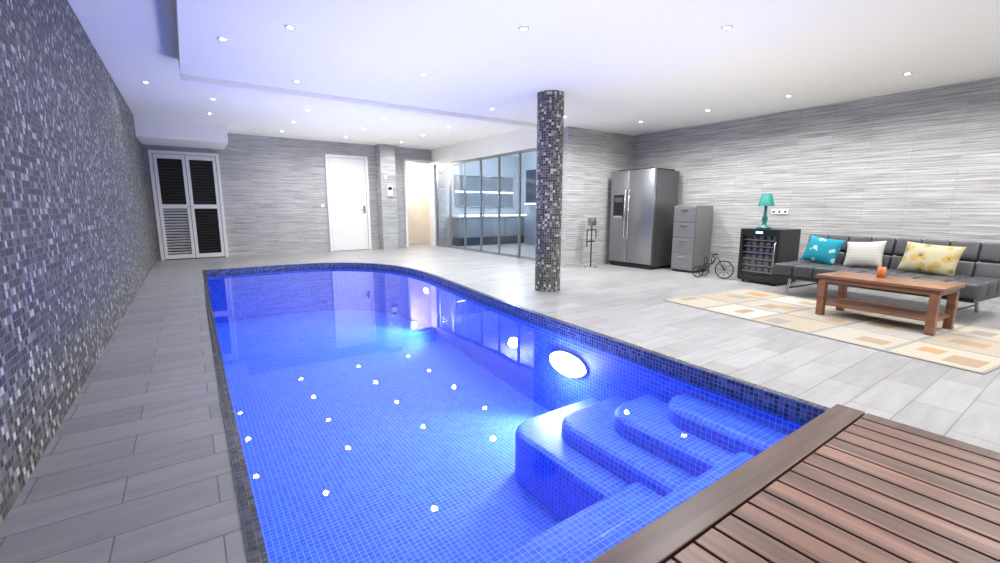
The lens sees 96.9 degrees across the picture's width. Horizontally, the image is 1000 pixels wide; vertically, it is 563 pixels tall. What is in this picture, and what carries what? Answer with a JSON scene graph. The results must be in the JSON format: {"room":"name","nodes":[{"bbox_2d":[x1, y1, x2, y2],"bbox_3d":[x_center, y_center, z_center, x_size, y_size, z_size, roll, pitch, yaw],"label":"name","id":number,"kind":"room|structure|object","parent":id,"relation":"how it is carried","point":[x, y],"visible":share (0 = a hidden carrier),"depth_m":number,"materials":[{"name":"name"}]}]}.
{"room":"indoor swimming pool","nodes":[
{"label":"indoor swimming pool","id":0,"kind":"room"},
{"bbox_2d":[0,0,155,526],"bbox_3d":[-3.705,-0.951,3.897,0.200,2.850,14.000,-6,11,-34],"label":"wall","id":1,"kind":"structure","parent":0,"point":[77,247],"depth_m":2.67,"materials":[{"name":"grey tile"}]},
{"bbox_2d":[142,133,446,259],"bbox_3d":[-4.721,-2.203,11.499,7.350,2.850,0.200,-6,11,-34],"label":"wall","id":2,"kind":"structure","parent":0,"point":[274,190],"depth_m":10.95,"materials":[{"name":"tile"}]},
{"bbox_2d":[148,150,228,260],"bbox_3d":[-6.883,-1.672,9.848,1.260,2.340,0.140,-6,11,-34],"label":"door","id":3,"kind":"structure","parent":2,"relation":"in","point":[186,186],"depth_m":9.84,"materials":[{"name":"white paint"}]},
{"bbox_2d":[324,154,371,250],"bbox_3d":[-4.023,-2.079,11.826,1.100,2.500,0.102,-6,11,-34],"label":"door","id":4,"kind":"structure","parent":2,"relation":"in","point":[347,182],"depth_m":11.82,"materials":[{"name":"white paint"}]},
{"bbox_2d":[375,144,397,249],"bbox_3d":[-3.132,-2.313,12.264,0.420,2.820,0.350,-6,11,-34],"label":"pilaster","id":5,"kind":"object","parent":2,"relation":"attached to","point":[384,153],"visible":1,"depth_m":12.13,"materials":[{"name":"stone"}]},
{"bbox_2d":[384,175,392,195],"bbox_3d":[-3.031,-2.596,12.045,0.210,0.550,0.045,-6,11,-34],"label":"intercom panel","id":6,"kind":"object","parent":5,"relation":"attached to","point":[389,187],"visible":1,"depth_m":12.06,"materials":[{"name":"white paint"}]},
{"bbox_2d":[403,159,435,246],"bbox_3d":[-2.409,-2.288,13.095,0.940,2.500,0.280,-6,11,-34],"label":"trim","id":7,"kind":"structure","parent":2,"relation":"attached to","point":[431,168],"depth_m":13.16,"materials":[{"name":"white paint"}]},
{"bbox_2d":[436,148,536,259],"bbox_3d":[-0.259,-1.877,10.969,0.070,2.380,5.690,-6,11,-34],"label":"window","id":8,"kind":"structure","parent":2,"relation":"in","point":[498,156],"depth_m":11.17,"materials":[{"name":"metal"}]},
{"bbox_2d":[406,162,430,243],"bbox_3d":[-2.693,-2.561,13.676,2.300,2.850,1.100,-6,11,-34],"label":"wall","id":9,"kind":"structure","parent":0,"point":[417,174],"depth_m":14.28,"materials":[{"name":"white paint"}]},
{"bbox_2d":[445,154,536,244],"bbox_3d":[1.170,-2.272,11.920,2.800,2.850,6.040,-6,11,-34],"label":"wall","id":10,"kind":"structure","parent":0,"point":[509,165],"depth_m":14.31,"materials":[{"name":"white paint"}]},
{"bbox_2d":[454,175,513,206],"bbox_3d":[-0.472,-2.876,14.206,2.240,0.960,0.060,-6,11,-34],"label":"shelf","id":11,"kind":"object","parent":10,"relation":"attached to","point":[489,185],"depth_m":14.17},
{"bbox_2d":[0,243,999,562],"bbox_3d":[-0.327,-0.185,8.017,10.250,0.001,16.600,-6,11,-34],"label":"floor","id":12,"kind":"structure","parent":0,"point":[138,469],"depth_m":2.87,"materials":[{"name":"tile"}]},
{"bbox_2d":[448,214,527,245],"bbox_3d":[-0.333,-1.660,14.116,2.600,0.930,0.670,-6,11,-34],"label":"kitchen counter","id":13,"kind":"object","parent":12,"relation":"on","point":[509,223],"visible":0.7,"depth_m":13.74,"materials":[{"name":"white paint"}]},
{"bbox_2d":[202,262,829,562],"bbox_3d":[-1.592,0.733,5.508,3.361,1.004,8.970,-6,11,-34],"label":"swimming pool","id":14,"kind":"object","parent":12,"relation":"in","point":[372,412],"visible":0.92,"depth_m":3.70,"materials":[{"name":"liquid"}]},
{"bbox_2d":[524,169,535,244],"bbox_3d":[1.974,-2.115,12.663,0.430,2.300,3.600,-6,11,-34],"label":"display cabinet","id":15,"kind":"object","parent":12,"relation":"on","point":[529,221],"visible":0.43,"depth_m":13.79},
{"bbox_2d":[535,90,563,291],"bbox_3d":[0.662,-1.168,5.985,0.350,2.600,0.350,-6,11,-34],"label":"column","id":16,"kind":"structure","parent":12,"relation":"on","point":[550,103],"depth_m":5.83,"materials":[{"name":"grey tile"}]},
{"bbox_2d":[584,218,596,267],"bbox_3d":[1.751,-0.745,8.493,0.260,0.950,0.260,-6,11,-34],"label":"metal stand","id":17,"kind":"object","parent":12,"relation":"on","point":[591,221],"visible":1,"depth_m":8.43,"materials":[{"name":"silver metal"}]},
{"bbox_2d":[609,168,678,269],"bbox_3d":[2.752,-1.221,8.615,0.791,1.850,1.000,-6,11,-34],"label":"fridge","id":18,"kind":"object","parent":12,"relation":"on","point":[644,201],"visible":0.98,"depth_m":8.30,"materials":[{"name":"metal"}]},
{"bbox_2d":[671,206,712,272],"bbox_3d":[3.434,-0.769,7.961,0.535,1.170,0.440,-6,11,-34],"label":"filing cabinet","id":19,"kind":"object","parent":12,"relation":"on","point":[692,227],"visible":0.98,"depth_m":7.79,"materials":[{"name":"grey metal"}]},
{"bbox_2d":[692,253,733,278],"bbox_3d":[3.487,-0.256,7.210,0.246,0.401,0.610,-9,13,-43],"label":"bicycle","id":20,"kind":"object","parent":12,"relation":"on","point":[721,265],"visible":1,"depth_m":7.20,"materials":[{"name":"metal"}]},
{"bbox_2d":[737,228,800,285],"bbox_3d":[4.069,-0.391,6.746,0.597,0.820,0.580,-5,11,-29],"label":"wine cooler","id":21,"kind":"object","parent":12,"relation":"on","point":[759,249],"visible":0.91,"depth_m":6.60,"materials":[{"name":"black plastic"}]},
{"bbox_2d":[756,193,774,228],"bbox_3d":[3.986,-1.055,6.648,0.224,0.518,0.224,-6,11,-34],"label":"table lamp","id":22,"kind":"object","parent":21,"relation":"on","point":[766,200],"visible":1,"depth_m":6.59,"materials":[{"name":"teal paint"}]},
{"bbox_2d":[588,404,999,562],"bbox_3d":[1.251,1.018,0.582,3.280,0.034,2.440,-6,11,-34],"label":"wooden deck","id":23,"kind":"object","parent":12,"relation":"on","point":[848,485],"visible":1,"depth_m":1.64,"materials":[{"name":"brown wood"}]},
{"bbox_2d":[664,289,999,374],"bbox_3d":[3.411,0.366,4.634,1.700,0.010,2.800,-5,11,-27],"label":"rug","id":24,"kind":"object","parent":12,"relation":"on","point":[971,348],"visible":0.93,"depth_m":4.19,"materials":[{"name":"fabric"}]},
{"bbox_2d":[815,271,964,335],"bbox_3d":[3.798,0.184,4.396,0.496,0.425,1.000,-5,11,-29],"label":"coffee table","id":25,"kind":"object","parent":24,"relation":"on","point":[935,290],"visible":1,"depth_m":4.21,"materials":[{"name":"brown wood"}]},
{"bbox_2d":[876,267,886,276],"bbox_3d":[3.857,-0.097,4.478,0.076,0.100,0.076,-6,11,-34],"label":"candle jar","id":26,"kind":"object","parent":25,"relation":"on","point":[881,271],"visible":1,"depth_m":4.45,"materials":[{"name":"orange glass"}]},
{"bbox_2d":[774,234,999,312],"bbox_3d":[4.483,-0.125,5.251,0.902,0.761,1.936,-5,11,-28],"label":"futon sofa","id":27,"kind":"object","parent":12,"relation":"on","point":[981,279],"visible":0.62,"depth_m":4.85,"materials":[{"name":"grey leather"}]},
{"bbox_2d":[800,235,845,264],"bbox_3d":[4.232,-0.409,5.826,0.198,0.378,0.457,-5,10,-26],"label":"cushion","id":28,"kind":"object","parent":27,"relation":"on","point":[818,249],"visible":1,"depth_m":5.76,"materials":[{"name":"fabric"}]},
{"bbox_2d":[843,241,886,266],"bbox_3d":[4.453,-0.333,5.419,0.194,0.351,0.431,-5,11,-28],"label":"cushion","id":29,"kind":"object","parent":27,"relation":"on","point":[859,254],"visible":0.99,"depth_m":5.36,"materials":[{"name":"fabric"}]},
{"bbox_2d":[896,241,965,276],"bbox_3d":[4.740,-0.250,4.886,0.195,0.352,0.518,-5,10,-27],"label":"cushion","id":30,"kind":"object","parent":27,"relation":"on","point":[918,257],"visible":0.99,"depth_m":4.83,"materials":[{"name":"fabric"}]},
{"bbox_2d":[68,0,999,165],"bbox_3d":[-0.327,-2.790,7.588,10.250,0.520,16.600,-6,11,-34],"label":"ceiling","id":31,"kind":"structure","parent":0,"point":[617,65],"depth_m":4.49,"materials":[{"name":"paint"}]},
{"bbox_2d":[560,126,634,267],"bbox_3d":[2.054,-1.778,8.919,2.070,2.850,0.160,-6,11,-34],"label":"wall","id":32,"kind":"structure","parent":0,"point":[590,157],"depth_m":8.61,"materials":[{"name":"grey tile"}]},
{"bbox_2d":[633,77,999,304],"bbox_3d":[5.098,-1.334,6.226,0.200,2.850,7.800,-6,11,-34],"label":"wall","id":33,"kind":"structure","parent":0,"point":[923,164],"depth_m":6.21,"materials":[{"name":"tile"}]},
{"bbox_2d":[771,209,788,213],"bbox_3d":[4.441,-1.110,7.029,0.013,0.064,0.249,-6,11,-34],"label":"wall socket","id":34,"kind":"object","parent":33,"relation":"attached to","point":[773,211],"visible":1,"depth_m":7.03,"materials":[{"name":"white paint"}]}
]}

